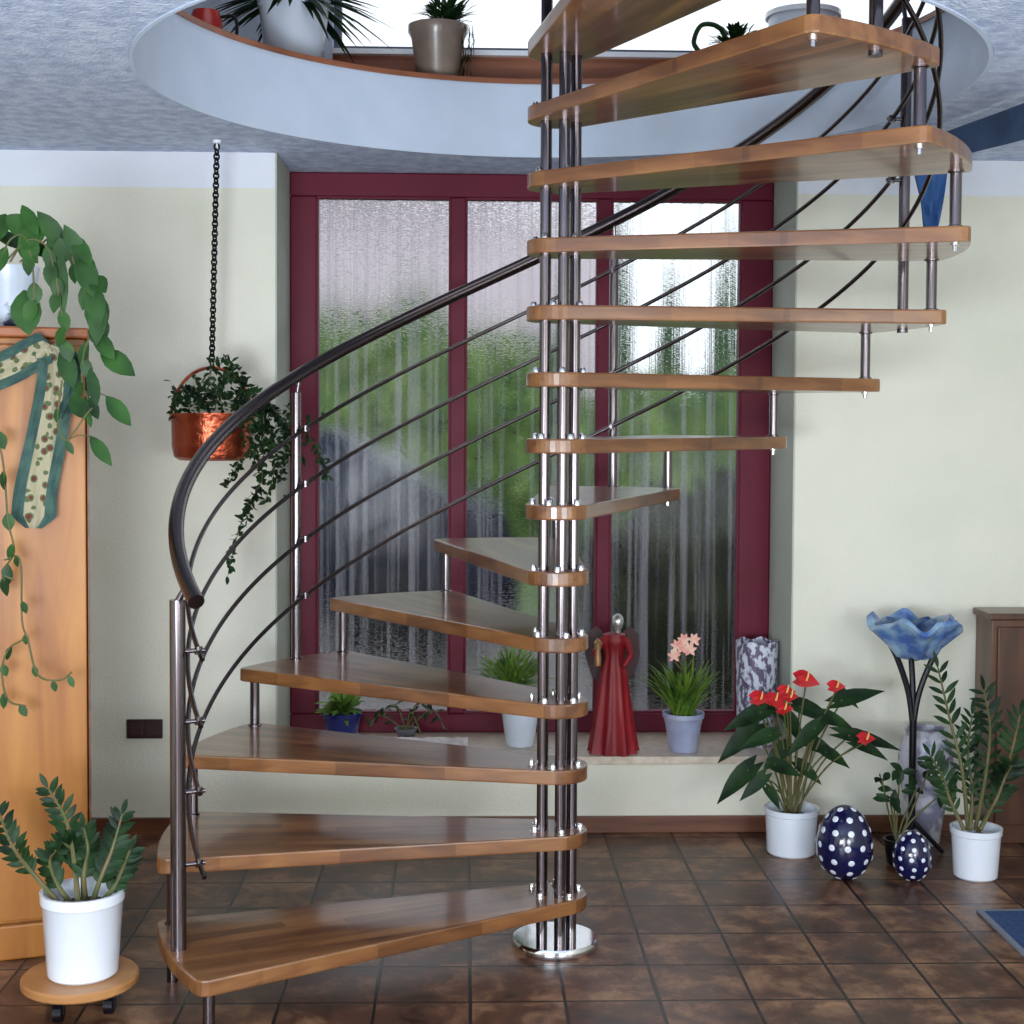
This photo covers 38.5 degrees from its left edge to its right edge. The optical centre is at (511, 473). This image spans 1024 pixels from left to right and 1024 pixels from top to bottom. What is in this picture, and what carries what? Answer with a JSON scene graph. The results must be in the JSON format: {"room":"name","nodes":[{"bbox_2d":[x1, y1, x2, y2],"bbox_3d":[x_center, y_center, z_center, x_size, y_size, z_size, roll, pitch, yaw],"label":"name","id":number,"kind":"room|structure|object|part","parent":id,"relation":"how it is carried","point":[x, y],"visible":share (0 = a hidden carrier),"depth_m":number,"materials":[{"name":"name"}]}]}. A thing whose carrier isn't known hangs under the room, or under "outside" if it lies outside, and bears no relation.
{"room":"home stair hall","nodes":[
{"label":"home stair hall","id":0,"kind":"room"},
{"bbox_2d":[0,150,274,188],"bbox_3d":[-1.827,-1.124,5.611,1.902,0.130,0.549,0,2,-2],"label":"wall","id":1,"kind":"structure","parent":0,"point":[17,167],"depth_m":5.35,"materials":[{"name":"white paint"}]},
{"bbox_2d":[0,186,290,817],"bbox_3d":[-1.834,0.133,5.659,1.902,2.385,0.549,0,2,-2],"label":"wall","id":2,"kind":"structure","parent":0,"point":[152,246],"depth_m":5.40,"materials":[{"name":"beige paint"}]},
{"bbox_2d":[126,719,162,738],"bbox_3d":[-1.359,0.944,5.423,0.132,0.071,0.016,0,2,-2],"label":"wall socket","id":3,"kind":"object","parent":2,"relation":"attached to","point":[135,728],"visible":1,"depth_m":5.42,"materials":[{"name":"black plastic"}]},
{"bbox_2d":[275,153,797,741],"bbox_3d":[0.085,-0.066,5.639,1.932,2.223,0.397,0,2,-2],"label":"window reveal","id":4,"kind":"structure","parent":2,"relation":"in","point":[785,193],"depth_m":5.61,"materials":[{"name":"grey paint"}]},
{"bbox_2d":[290,172,773,731],"bbox_3d":[0.077,-0.075,5.872,1.918,2.223,0.070,0,2,-2],"label":"window","id":5,"kind":"structure","parent":4,"relation":"attached to","point":[367,250],"depth_m":5.86,"materials":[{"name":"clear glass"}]},
{"bbox_3d":[-0.512,-0.069,5.852,0.516,2.046,0.008,0,2,-2],"label":"pane","id":6,"kind":"part","parent":5,"relation":"part of","materials":[{"name":"clear glass"}]},
{"bbox_3d":[0.075,-0.066,5.871,0.514,2.046,0.008,0,2,-2],"label":"pane","id":7,"kind":"part","parent":5,"relation":"part of","materials":[{"name":"clear glass"}]},
{"bbox_3d":[0.651,-0.064,5.890,0.507,2.046,0.008,0,2,-2],"label":"pane","id":8,"kind":"part","parent":5,"relation":"part of","materials":[{"name":"clear glass"}]},
{"bbox_2d":[183,0,333,59],"bbox_3d":[-1.736,-2.674,5.729,2.080,2.410,0.200,0,2,-2],"label":"wall","id":9,"kind":"structure","parent":0,"point":[248,31],"depth_m":5.69,"materials":[{"name":"paint"}]},
{"bbox_2d":[332,0,693,58],"bbox_3d":[0.714,-2.599,5.780,2.820,1.938,0.160,0,2,-2],"label":"window","id":10,"kind":"structure","parent":9,"relation":"in","point":[353,50],"depth_m":5.73,"materials":[{"name":"white glass"}]},
{"bbox_2d":[333,55,669,78],"bbox_3d":[0.707,-1.547,5.861,2.820,0.172,0.180,0,2,-2],"label":"baseboard","id":11,"kind":"structure","parent":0,"point":[488,67],"depth_m":5.75,"materials":[{"name":"brown wood"}]},
{"bbox_2d":[0,832,1023,1023],"bbox_3d":[0.063,1.536,1.729,5.450,0.100,7.731,0,2,-2],"label":"floor","id":12,"kind":"structure","parent":0,"point":[690,928],"depth_m":4.29,"materials":[{"name":"brown tile"}]},
{"bbox_2d":[0,326,91,960],"bbox_3d":[-1.756,0.480,4.237,1.014,1.800,0.462,0,2,-19],"label":"tall cabinet","id":13,"kind":"object","parent":12,"relation":"on","point":[53,740],"visible":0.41,"depth_m":4.18,"materials":[{"name":"brown wood"}]},
{"bbox_2d":[0,333,80,528],"bbox_3d":[-1.350,-0.121,4.106,0.290,0.550,0.022,0,2,-18],"label":"scarf","id":14,"kind":"object","parent":13,"relation":"hanging from","point":[34,501],"visible":0.8,"depth_m":4.11,"materials":[{"name":"beige fabric"}]},
{"bbox_3d":[-1.755,-0.405,4.213,1.014,0.030,0.442,0,2,-19],"label":"cornice","id":15,"kind":"part","parent":13,"relation":"part of","materials":[{"name":"brown wood"}]},
{"bbox_2d":[0,205,134,716],"bbox_3d":[-1.364,-0.041,4.134,0.575,1.412,0.311,2,3,40],"label":"pothos","id":16,"kind":"object","parent":13,"relation":"on","point":[21,294],"visible":1,"depth_m":4.05,"materials":[{"name":"plant"}]},
{"bbox_2d":[0,264,39,325],"bbox_3d":[-1.472,-0.514,4.298,0.172,0.185,0.172,0,2,-2],"label":"pot","id":17,"kind":"object","parent":16,"relation":"on","point":[13,279],"depth_m":4.23,"materials":[{"name":"white ceramic"}]},
{"bbox_2d":[20,956,138,1021],"bbox_3d":[-1.129,1.353,3.836,0.300,0.093,0.300,0,2,-2],"label":"trolley","id":18,"kind":"object","parent":12,"relation":"on","point":[35,984],"visible":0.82,"depth_m":3.75,"materials":[{"name":"brown wood"}]},
{"bbox_2d":[0,773,145,985],"bbox_3d":[-1.168,1.042,3.822,0.427,0.529,0.216,0,2,-2],"label":"plant","id":19,"kind":"object","parent":18,"relation":"on","point":[82,913],"visible":1,"depth_m":3.80,"materials":[{"name":"green plant"}]},
{"bbox_3d":[-1.121,1.195,3.830,0.216,0.222,0.216,0,2,-2],"label":"pot","id":20,"kind":"part","parent":19,"relation":"part of","materials":[{"name":"white ceramic"}]},
{"bbox_2d":[157,0,972,1023],"bbox_3d":[0.135,-0.521,4.240,2.269,3.820,2.261,0,2,-2],"label":"spiral staircase","id":21,"kind":"structure","parent":12,"relation":"on","point":[210,955],"depth_m":4.20,"materials":[{"name":"brown wood"}]},
{"bbox_3d":[-0.931,1.239,4.020,0.042,0.309,0.042,0,2,-2],"label":"spacer post","id":22,"kind":"part","parent":21,"relation":"part of","materials":[{"name":"silver metal"}]},
{"bbox_3d":[-0.867,0.793,3.808,0.041,0.935,0.041,0,2,-2],"label":"newel post","id":23,"kind":"part","parent":21,"relation":"part of","materials":[{"name":"silver metal"}]},
{"bbox_3d":[-0.961,0.953,4.413,0.042,0.148,0.042,0,2,-2],"label":"spacer post","id":24,"kind":"part","parent":21,"relation":"part of","materials":[{"name":"silver metal"}]},
{"bbox_3d":[-0.756,1.349,3.659,0.042,0.119,0.042,0,2,-2],"label":"spacer post","id":25,"kind":"part","parent":21,"relation":"part of","materials":[{"name":"silver metal"}]},
{"bbox_3d":[-0.841,0.749,4.793,0.042,0.148,0.042,0,2,-2],"label":"spacer post","id":26,"kind":"part","parent":21,"relation":"part of","materials":[{"name":"silver metal"}]},
{"bbox_3d":[-0.589,0.548,5.103,0.042,0.148,0.042,0,2,-2],"label":"spacer post","id":27,"kind":"part","parent":21,"relation":"part of","materials":[{"name":"silver metal"}]},
{"bbox_3d":[-0.238,0.352,5.301,0.042,0.148,0.042,0,2,-2],"label":"spacer post","id":28,"kind":"part","parent":21,"relation":"part of","materials":[{"name":"silver metal"}]},
{"bbox_3d":[0.138,-1.050,4.215,2.202,2.759,2.202,0,2,-2],"label":"handrail","id":29,"kind":"part","parent":21,"relation":"part of","materials":[{"name":"grey metal"}]},
{"bbox_3d":[0.163,0.162,5.357,0.042,0.148,0.042,0,2,-2],"label":"spacer post","id":30,"kind":"part","parent":21,"relation":"part of","materials":[{"name":"silver metal"}]},
{"bbox_3d":[0.125,1.373,4.308,0.256,0.030,0.256,0,2,-2],"label":"plate","id":31,"kind":"part","parent":21,"relation":"part of","materials":[{"name":"silver metal"}]},
{"bbox_3d":[0.137,-0.863,4.223,2.113,2.672,2.113,0,2,-2],"label":"guard rod","id":32,"kind":"part","parent":21,"relation":"part of","materials":[{"name":"grey metal"}]},
{"bbox_3d":[0.136,-0.682,4.229,2.113,2.664,2.113,0,2,-2],"label":"guard rod","id":33,"kind":"part","parent":21,"relation":"part of","materials":[{"name":"grey metal"}]},
{"bbox_3d":[0.559,-0.023,5.263,0.042,0.148,0.042,0,2,-2],"label":"spacer post","id":34,"kind":"part","parent":21,"relation":"part of","materials":[{"name":"silver metal"}]},
{"bbox_3d":[0.898,-0.202,5.032,0.042,0.148,0.042,0,2,-2],"label":"spacer post","id":35,"kind":"part","parent":21,"relation":"part of","materials":[{"name":"silver metal"}]},
{"bbox_3d":[0.670,-1.086,3.256,0.042,0.148,0.042,0,2,-2],"label":"spacer post","id":36,"kind":"part","parent":21,"relation":"part of","materials":[{"name":"silver metal"}]},
{"bbox_3d":[1.131,-0.378,4.693,0.042,0.148,0.042,0,2,-2],"label":"spacer post","id":37,"kind":"part","parent":21,"relation":"part of","materials":[{"name":"silver metal"}]},
{"bbox_3d":[0.980,-0.905,3.522,0.042,0.148,0.042,0,2,-2],"label":"spacer post","id":38,"kind":"part","parent":21,"relation":"part of","materials":[{"name":"silver metal"}]},
{"bbox_3d":[1.228,-0.552,4.293,0.042,0.148,0.042,0,2,-2],"label":"spacer post","id":39,"kind":"part","parent":21,"relation":"part of","materials":[{"name":"silver metal"}]},
{"bbox_3d":[1.175,-0.727,3.884,0.042,0.148,0.042,0,2,-2],"label":"spacer post","id":40,"kind":"part","parent":21,"relation":"part of","materials":[{"name":"silver metal"}]},
{"bbox_2d":[717,670,900,858],"bbox_3d":[1.054,1.018,5.196,0.681,0.680,0.285,0,2,-2],"label":"anthurium","id":41,"kind":"object","parent":12,"relation":"on","point":[791,823],"visible":1,"depth_m":5.15,"materials":[{"name":"green plant"}]},
{"bbox_2d":[749,690,770,705],"bbox_3d":[0.860,0.778,5.076,0.080,0.051,0.047,0,2,-2],"label":"flower","id":42,"kind":"object","parent":41,"relation":"on","point":[759,698],"depth_m":5.08,"materials":[{"name":"red plant"}]},
{"bbox_2d":[766,692,783,706],"bbox_3d":[0.912,0.783,5.079,0.073,0.047,0.043,0,2,-2],"label":"flower","id":43,"kind":"object","parent":41,"relation":"on","point":[774,699],"depth_m":5.08,"materials":[{"name":"red plant"}]},
{"bbox_2d":[775,702,792,714],"bbox_3d":[0.944,0.815,5.082,0.066,0.044,0.039,0,2,-2],"label":"flower","id":44,"kind":"object","parent":41,"relation":"on","point":[782,708],"depth_m":5.08,"materials":[{"name":"red plant"}]},
{"bbox_2d":[777,685,794,697],"bbox_3d":[0.951,0.756,5.080,0.066,0.044,0.039,0,2,-2],"label":"flower","id":45,"kind":"object","parent":41,"relation":"on","point":[785,691],"depth_m":5.08,"materials":[{"name":"red plant"}]},
{"bbox_2d":[782,693,797,702],"bbox_3d":[0.965,0.774,5.081,0.060,0.040,0.035,0,2,-2],"label":"flower","id":46,"kind":"object","parent":41,"relation":"on","point":[788,697],"depth_m":5.08,"materials":[{"name":"red plant"}]},
{"bbox_2d":[793,670,819,686],"bbox_3d":[1.018,0.710,5.077,0.100,0.055,0.058,0,2,-2],"label":"flower","id":47,"kind":"object","parent":41,"relation":"on","point":[804,678],"depth_m":5.08,"materials":[{"name":"red plant"}]},
{"bbox_2d":[827,680,845,692],"bbox_3d":[1.125,0.739,5.085,0.066,0.044,0.039,0,2,-2],"label":"flower","id":48,"kind":"object","parent":41,"relation":"on","point":[834,685],"depth_m":5.09,"materials":[{"name":"red plant"}]},
{"bbox_2d":[856,732,874,744],"bbox_3d":[1.232,0.922,5.095,0.066,0.044,0.039,0,2,-2],"label":"flower","id":49,"kind":"object","parent":41,"relation":"on","point":[865,738],"depth_m":5.10,"materials":[{"name":"red plant"}]},
{"bbox_2d":[815,804,872,878],"bbox_3d":[1.125,1.243,4.955,0.191,0.250,0.192,0,2,-2],"label":"egg","id":50,"kind":"object","parent":12,"relation":"on","point":[844,840],"visible":1,"depth_m":4.89,"materials":[{"name":"ceramic"}]},
{"bbox_2d":[893,830,931,880],"bbox_3d":[1.348,1.285,4.939,0.130,0.170,0.127,0,2,-2],"label":"egg","id":51,"kind":"object","parent":12,"relation":"on","point":[912,858],"visible":1,"depth_m":4.90,"materials":[{"name":"ceramic"}]},
{"bbox_2d":[866,608,962,853],"bbox_3d":[1.426,0.925,5.238,0.327,0.863,0.332,0,2,-2],"label":"candle stand","id":52,"kind":"object","parent":12,"relation":"on","point":[909,637],"visible":0.84,"depth_m":5.20,"materials":[{"name":"blue glass"}]},
{"bbox_2d":[866,608,962,660],"bbox_3d":[1.426,0.579,5.225,0.325,0.170,0.332,0,2,-2],"label":"bowl","id":53,"kind":"object","parent":52,"relation":"on","point":[909,637],"depth_m":5.16,"materials":[{"name":"blue glass"}]},
{"bbox_3d":[1.437,0.942,5.274,0.220,0.771,0.097,0,2,-2],"label":"stem","id":54,"kind":"part","parent":52,"relation":"part of","materials":[{"name":"black metal"}]},
{"bbox_2d":[873,758,956,865],"bbox_3d":[1.391,1.174,5.095,0.277,0.380,0.143,0,2,-2],"label":"sprig","id":55,"kind":"object","parent":12,"relation":"on","point":[889,841],"visible":0.64,"depth_m":5.09,"materials":[{"name":"green plant"}]},
{"bbox_2d":[898,724,952,846],"bbox_3d":[1.512,1.142,5.369,0.196,0.425,0.196,0,2,-2],"label":"floor vase","id":56,"kind":"object","parent":12,"relation":"on","point":[931,818],"visible":0.51,"depth_m":5.31,"materials":[{"name":"grey ceramic"}]},
{"bbox_2d":[917,651,1023,881],"bbox_3d":[1.553,0.984,4.974,0.411,0.771,0.174,0,2,-2],"label":"plant","id":57,"kind":"object","parent":12,"relation":"on","point":[976,844],"visible":1,"depth_m":4.95,"materials":[{"name":"green plant"}]},
{"bbox_3d":[1.577,1.284,4.986,0.174,0.170,0.174,0,2,-2],"label":"pot","id":58,"kind":"part","parent":57,"relation":"part of","materials":[{"name":"white ceramic"}]},
{"bbox_2d":[973,607,1023,842],"bbox_3d":[2.113,0.930,5.434,0.764,0.849,0.203,0,2,-2],"label":"sideboard","id":59,"kind":"object","parent":12,"relation":"on","point":[999,630],"visible":0.65,"depth_m":5.35,"materials":[{"name":"brown wood"}]},
{"bbox_3d":[1.940,0.922,5.358,0.345,0.729,0.014,0,2,-2],"label":"door","id":60,"kind":"part","parent":59,"relation":"part of","materials":[{"name":"brown wood"}]},
{"bbox_2d":[976,909,1023,956],"bbox_3d":[1.973,1.406,3.933,0.970,0.010,1.420,0,2,-2],"label":"rug","id":61,"kind":"object","parent":12,"relation":"on","point":[1009,923],"visible":1,"depth_m":4.50,"materials":[{"name":"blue fabric"}]},
{"bbox_2d":[0,0,1023,173],"bbox_3d":[0.070,-1.158,1.850,5.450,0.245,8.180,0,2,-2],"label":"ceiling","id":62,"kind":"structure","parent":0,"point":[68,82],"depth_m":4.49,"materials":[{"name":"paint"}]},
{"bbox_2d":[163,140,332,584],"bbox_3d":[-0.916,-0.395,5.160,0.580,1.544,0.301,0,2,-2],"label":"hanging plant","id":63,"kind":"object","parent":62,"relation":"hanging from","point":[189,431],"visible":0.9,"depth_m":5.09,"materials":[{"name":"plant"}]},
{"bbox_3d":[-1.058,-0.131,5.167,0.296,0.165,0.296,0,2,-2],"label":"pot","id":64,"kind":"part","parent":63,"relation":"part of","materials":[{"name":"orange metal"}]},
{"bbox_3d":[-1.057,-0.284,5.162,0.300,0.191,0.012,0,2,-2],"label":"handle","id":65,"kind":"part","parent":63,"relation":"part of","materials":[{"name":"orange metal"}]},
{"bbox_3d":[-1.044,-0.767,5.143,0.042,0.783,0.024,0,2,-2],"label":"chain","id":66,"kind":"part","parent":63,"relation":"part of","materials":[{"name":"black metal"}]},
{"bbox_2d":[128,0,993,157],"bbox_3d":[0.130,-1.255,4.221,2.392,0.267,2.392,0,2,-2],"label":"rim","id":67,"kind":"object","parent":62,"relation":"attached to","point":[194,67],"visible":0.73,"depth_m":5.10,"materials":[{"name":"paint"}]},
{"bbox_2d":[915,103,1023,226],"bbox_3d":[1.496,-0.948,4.600,0.230,0.330,0.963,-1,2,-21],"label":"swag","id":68,"kind":"object","parent":62,"relation":"hanging from","point":[1004,127],"visible":0.47,"depth_m":4.60,"materials":[{"name":"blue fabric"}]},
{"bbox_2d":[276,764,788,815],"bbox_3d":[0.076,1.202,5.761,1.930,0.260,0.549,0,2,-2],"label":"wall","id":69,"kind":"structure","parent":0,"point":[608,789],"depth_m":5.49,"materials":[{"name":"beige paint"}]},
{"bbox_2d":[357,732,787,763],"bbox_3d":[0.079,1.060,5.678,1.930,0.030,0.444,0,2,-2],"label":"window sill","id":70,"kind":"structure","parent":69,"relation":"on","point":[653,746],"depth_m":5.61,"materials":[{"name":"beige stone"}]},
{"bbox_2d":[315,692,365,733],"bbox_3d":[-0.666,0.924,5.691,0.207,0.232,0.235,0,2,-2],"label":"potted herb","id":71,"kind":"object","parent":70,"relation":"on","point":[339,714],"visible":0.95,"depth_m":5.66,"materials":[{"name":"plant"}]},
{"bbox_2d":[321,709,362,733],"bbox_3d":[-0.661,0.982,5.704,0.162,0.115,0.162,0,2,-2],"label":"pot","id":72,"kind":"object","parent":71,"relation":"on","point":[344,720],"depth_m":5.64,"materials":[{"name":"ceramic"}]},
{"bbox_2d":[366,701,450,736],"bbox_3d":[-0.403,0.945,5.710,0.328,0.190,0.092,0,2,-7],"label":"ivy","id":73,"kind":"object","parent":70,"relation":"on","point":[406,730],"visible":0.91,"depth_m":5.70,"materials":[{"name":"green plant"}]},
{"bbox_2d":[395,725,417,736],"bbox_3d":[-0.413,1.015,5.713,0.090,0.050,0.090,0,2,-2],"label":"pot","id":74,"kind":"object","parent":73,"relation":"on","point":[406,730],"depth_m":5.69,"materials":[{"name":"grey ceramic"}]},
{"bbox_2d":[397,737,467,745],"bbox_3d":[-0.302,1.019,5.536,0.270,0.040,0.100,0,2,-2],"label":"cloth","id":75,"kind":"object","parent":70,"relation":"on","point":[463,741],"visible":0.37,"depth_m":5.56,"materials":[{"name":"white fabric"}]},
{"bbox_2d":[474,646,555,747],"bbox_3d":[-0.001,0.846,5.641,0.379,0.397,0.349,0,2,-2],"label":"potted plant","id":76,"kind":"object","parent":70,"relation":"on","point":[519,731],"visible":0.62,"depth_m":5.60,"materials":[{"name":"green plant"}]},
{"bbox_2d":[502,714,536,747],"bbox_3d":[0.031,0.970,5.645,0.154,0.150,0.154,0,2,-2],"label":"pot","id":77,"kind":"object","parent":70,"relation":"on","point":[519,731],"depth_m":5.59,"materials":[{"name":"white ceramic"}]},
{"bbox_2d":[585,614,639,756],"bbox_3d":[0.384,0.789,5.550,0.210,0.522,0.204,0,2,-2],"label":"angel figurine","id":78,"kind":"object","parent":70,"relation":"on","point":[612,658],"visible":0.98,"depth_m":5.51,"materials":[{"name":"red ceramic"}]},
{"bbox_2d":[594,638,601,666],"bbox_3d":[0.321,0.667,5.483,0.032,0.110,0.032,0,2,-2],"label":"candle","id":79,"kind":"object","parent":78,"relation":"on","point":[598,643],"depth_m":5.47,"materials":[{"name":"gold metal"}]},
{"bbox_3d":[0.334,0.671,5.516,0.063,0.110,0.049,-1,3,-38],"label":"arm","id":80,"kind":"part","parent":78,"relation":"part of","materials":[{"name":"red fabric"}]},
{"bbox_3d":[0.434,0.673,5.515,0.050,0.109,0.072,0,2,-2],"label":"arm","id":81,"kind":"part","parent":78,"relation":"part of","materials":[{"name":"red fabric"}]},
{"bbox_2d":[633,634,722,753],"bbox_3d":[0.626,0.826,5.548,0.372,0.452,0.378,0,2,-2],"label":"lily","id":82,"kind":"object","parent":70,"relation":"on","point":[683,720],"visible":1,"depth_m":5.52,"materials":[{"name":"green plant"}]},
{"bbox_2d":[736,636,777,747],"bbox_3d":[0.950,0.845,5.691,0.164,0.409,0.164,0,2,-2],"label":"vase","id":83,"kind":"object","parent":70,"relation":"on","point":[757,658],"visible":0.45,"depth_m":5.62,"materials":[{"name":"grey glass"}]},
{"bbox_2d":[662,709,704,753],"bbox_3d":[0.650,0.978,5.566,0.160,0.147,0.160,0,2,-2],"label":"pot","id":84,"kind":"object","parent":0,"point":[683,726],"depth_m":5.51,"materials":[{"name":"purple ceramic"}]},
{"bbox_2d":[764,800,818,858],"bbox_3d":[1.000,1.274,5.248,0.196,0.165,0.196,0,2,-2],"label":"pot","id":85,"kind":"object","parent":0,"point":[791,827],"depth_m":5.18,"materials":[{"name":"white ceramic"}]},
{"bbox_2d":[882,834,895,865],"bbox_3d":[1.345,1.318,5.120,0.100,0.090,0.100,0,2,-2],"label":"pot","id":86,"kind":"object","parent":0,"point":[889,841],"depth_m":5.10,"materials":[{"name":"black plastic"}]},
{"bbox_2d":[768,194,1023,814],"bbox_3d":[1.854,0.147,5.778,1.618,2.385,0.549,0,2,-2],"label":"wall","id":87,"kind":"structure","parent":0,"point":[909,494],"depth_m":5.49,"materials":[{"name":"beige paint"}]},
{"bbox_2d":[92,814,973,834],"bbox_3d":[-0.058,1.311,5.477,5.250,0.062,0.018,0,2,-2],"label":"baseboard","id":88,"kind":"structure","parent":87,"relation":"attached to","point":[656,823],"depth_m":5.49,"materials":[{"name":"brown wood"}]},
{"bbox_2d":[773,160,1023,201],"bbox_3d":[1.861,-1.109,5.730,1.618,0.130,0.549,0,2,-2],"label":"wall","id":89,"kind":"structure","parent":0,"point":[986,178],"depth_m":5.45,"materials":[{"name":"white paint"}]},
{"bbox_3d":[0.070,-1.295,1.845,5.450,0.030,8.180,0,2,-2],"label":"floor","id":90,"kind":"structure","parent":0,"visible":0},
{"bbox_2d":[191,8,238,34],"bbox_3d":[-1.073,-1.528,5.063,0.258,0.163,0.119,0,2,-2],"label":"watering can","id":91,"kind":"object","parent":90,"relation":"on","point":[213,17],"visible":0.38,"depth_m":5.02,"materials":[{"name":"red plastic"}]},
{"bbox_3d":[-0.981,-1.529,5.066,0.073,0.118,0.012,0,2,-2],"label":"handle","id":92,"kind":"part","parent":91,"relation":"part of","materials":[{"name":"black metal"}]},
{"bbox_2d":[208,0,403,63],"bbox_3d":[-0.766,-1.607,5.298,0.756,0.307,0.759,0,2,-2],"label":"spider plant","id":93,"kind":"object","parent":90,"relation":"on","point":[300,26],"visible":0.9,"depth_m":5.21,"materials":[{"name":"green plant"}]},
{"bbox_3d":[-0.788,-1.584,5.300,0.266,0.260,0.266,0,2,-2],"label":"pot","id":94,"kind":"part","parent":93,"relation":"part of","materials":[{"name":"white ceramic"}]},
{"bbox_2d":[408,0,477,76],"bbox_3d":[-0.254,-1.624,5.484,0.270,0.360,0.279,0,2,-2],"label":"potted succulent","id":95,"kind":"object","parent":90,"relation":"on","point":[438,40],"visible":0.98,"depth_m":5.41,"materials":[{"name":"beige ceramic"}]},
{"bbox_2d":[408,18,467,75],"bbox_3d":[-0.277,-1.566,5.488,0.224,0.215,0.224,0,2,-2],"label":"pot","id":96,"kind":"object","parent":95,"relation":"on","point":[437,43],"depth_m":5.41,"materials":[{"name":"beige ceramic"}]},
{"bbox_2d":[176,10,943,84],"bbox_3d":[0.131,-1.398,4.216,2.470,0.018,2.470,0,2,-2],"label":"trim","id":97,"kind":"structure","parent":90,"relation":"attached to","point":[181,13],"depth_m":5.16,"materials":[{"name":"brown wood"}]},
{"bbox_2d":[691,21,756,50],"bbox_3d":[0.806,-1.572,5.468,0.286,0.239,0.218,0,2,-2],"label":"potted succulent","id":98,"kind":"object","parent":90,"relation":"on","point":[735,30],"visible":0.41,"depth_m":5.42,"materials":[{"name":"green plant"}]},
{"bbox_3d":[0.745,-1.616,5.440,0.162,0.117,0.035,0,2,-18],"label":"stem","id":99,"kind":"part","parent":98,"relation":"part of","materials":[{"name":"green plant"}]},
{"bbox_2d":[765,3,840,26],"bbox_3d":[1.087,-1.585,5.481,0.280,0.268,0.280,0,2,-2],"label":"tub","id":100,"kind":"object","parent":90,"relation":"on","point":[780,14],"visible":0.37,"depth_m":5.37,"materials":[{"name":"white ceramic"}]}
]}

